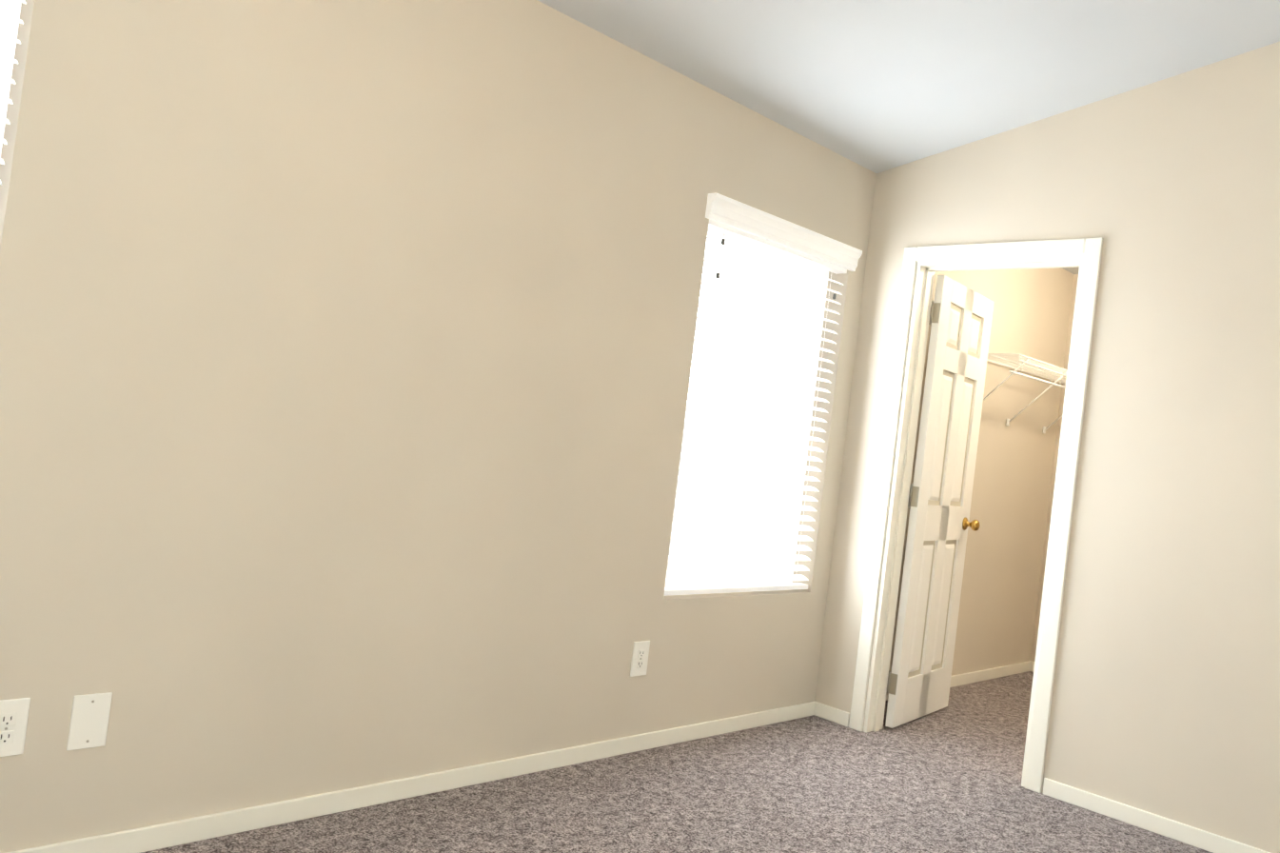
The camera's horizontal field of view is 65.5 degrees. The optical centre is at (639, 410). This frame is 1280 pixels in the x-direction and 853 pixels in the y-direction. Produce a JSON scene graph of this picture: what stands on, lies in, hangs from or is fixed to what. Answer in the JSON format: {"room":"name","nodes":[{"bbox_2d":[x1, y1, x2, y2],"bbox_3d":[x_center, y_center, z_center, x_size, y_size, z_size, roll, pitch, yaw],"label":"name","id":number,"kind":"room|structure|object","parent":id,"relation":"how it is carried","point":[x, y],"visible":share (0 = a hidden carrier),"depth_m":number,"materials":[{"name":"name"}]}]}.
{"room":"empty bedroom","nodes":[
{"label":"empty bedroom","id":0,"kind":"room"},
{"bbox_2d":[0,0,1074,852],"bbox_3d":[0.152,0.022,3.783,0.150,2.460,6.953,6,-2,45],"label":"wall","id":1,"kind":"structure","parent":0,"point":[345,354],"depth_m":2.78,"materials":[{"name":"beige paint"}]},
{"bbox_2d":[0,0,21,157],"bbox_3d":[-1.771,-0.298,1.870,0.071,1.448,0.913,6,-2,45],"label":"window","id":2,"kind":"structure","parent":1,"relation":"in","point":[8,27],"depth_m":2.19,"materials":[{"name":"white plastic"}]},
{"bbox_2d":[0,697,30,756],"bbox_3d":[-1.392,0.697,2.186,0.009,0.126,0.082,6,-2,45],"label":"electrical outlet plate","id":3,"kind":"object","parent":1,"relation":"attached to","point":[13,712],"depth_m":2.19,"materials":[{"name":"white plastic"}]},
{"bbox_2d":[66,691,112,749],"bbox_3d":[-1.275,0.719,2.307,0.007,0.126,0.082,6,-2,45],"label":"electrical outlet plate","id":4,"kind":"object","parent":1,"relation":"attached to","point":[88,724],"depth_m":2.30,"materials":[{"name":"white plastic"}]},
{"bbox_2d":[5,701,824,852],"bbox_3d":[-0.736,1.104,2.883,0.015,0.060,4.353,6,-2,45],"label":"baseboard","id":5,"kind":"structure","parent":1,"relation":"attached to","point":[187,830],"depth_m":2.89,"materials":[{"name":"white wood"}]},
{"bbox_2d":[0,0,862,595],"bbox_3d":[-0.593,-0.170,2.920,0.108,1.500,4.131,6,-2,45],"label":"window blind","id":6,"kind":"object","parent":1,"relation":"attached to","point":[756,226],"visible":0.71,"depth_m":4.00,"materials":[{"name":"white plastic"}]},
{"bbox_2d":[630,640,649,676],"bbox_3d":[0.002,0.897,3.606,0.009,0.126,0.082,6,-2,45],"label":"electrical outlet plate","id":7,"kind":"object","parent":1,"relation":"attached to","point":[640,649],"depth_m":3.60,"materials":[{"name":"white plastic"}]},
{"bbox_2d":[665,228,828,587],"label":"window","id":8,"kind":"structure","parent":1,"relation":"in","point":[712,233],"depth_m":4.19,"materials":[{"name":"white glass"}]},
{"bbox_2d":[824,660,1033,717],"bbox_3d":[1.628,1.443,5.291,0.015,0.060,2.170,6,-2,45],"label":"baseboard","id":9,"kind":"structure","parent":1,"relation":"attached to","point":[1011,669],"depth_m":5.57,"materials":[{"name":"white wood"}]},
{"bbox_2d":[983,353,1067,433],"bbox_3d":[2.219,-0.070,5.515,0.312,0.337,1.313,6,-2,45],"label":"wire closet shelf","id":10,"kind":"object","parent":1,"relation":"attached to","point":[1041,368],"visible":0.58,"depth_m":5.36,"materials":[{"name":"white metal"}]},
{"bbox_2d":[141,670,1212,852],"bbox_3d":[1.323,1.425,2.436,3.900,0.100,6.953,6,-2,45],"label":"floor","id":11,"kind":"structure","parent":0,"point":[947,778],"depth_m":3.27,"materials":[{"name":"carpet"}]},
{"bbox_2d":[537,0,1279,173],"bbox_3d":[0.875,-1.594,1.576,3.750,0.866,4.503,6,-2,45],"label":"ceiling","id":12,"kind":"structure","parent":0,"point":[877,86],"depth_m":3.44,"materials":[{"name":"white paint"}]},
{"bbox_2d":[814,41,1279,852],"bbox_3d":[2.336,-0.101,3.193,3.750,3.206,0.130,6,-2,45],"label":"wall","id":13,"kind":"structure","parent":0,"point":[1167,691],"depth_m":3.56,"materials":[{"name":"beige paint"}]},
{"bbox_2d":[848,236,1102,792],"bbox_3d":[1.375,0.362,4.072,0.834,2.092,0.162,6,-2,45],"label":"door frame","id":14,"kind":"structure","parent":13,"relation":"attached to","point":[1090,249],"depth_m":4.25,"materials":[{"name":"white wood"}]},
{"bbox_2d":[885,275,993,728],"bbox_3d":[1.402,0.418,4.610,0.179,1.988,0.680,6,-2,38],"label":"closet door","id":15,"kind":"structure","parent":14,"relation":"attached to","point":[918,685],"depth_m":4.55,"materials":[{"name":"white paint"}]},
{"bbox_2d":[1042,777,1270,852],"bbox_3d":[2.398,1.483,2.807,2.537,0.060,0.015,6,-2,45],"label":"baseboard","id":16,"kind":"structure","parent":13,"relation":"attached to","point":[1201,838],"depth_m":3.44,"materials":[{"name":"white wood"}]},
{"bbox_2d":[1030,274,1078,661],"bbox_3d":[3.248,0.435,5.477,1.900,2.460,0.150,6,-2,45],"label":"wall","id":17,"kind":"structure","parent":0,"point":[1053,479],"depth_m":6.07,"materials":[{"name":"beige paint"}]},
{"bbox_2d":[1061,267,1079,274],"bbox_3d":[2.611,-0.938,4.721,2.170,0.120,2.385,6,-2,45],"label":"ceiling","id":18,"kind":"structure","parent":0,"point":[1073,270],"depth_m":6.00,"materials":[{"name":"white paint"}]}
]}

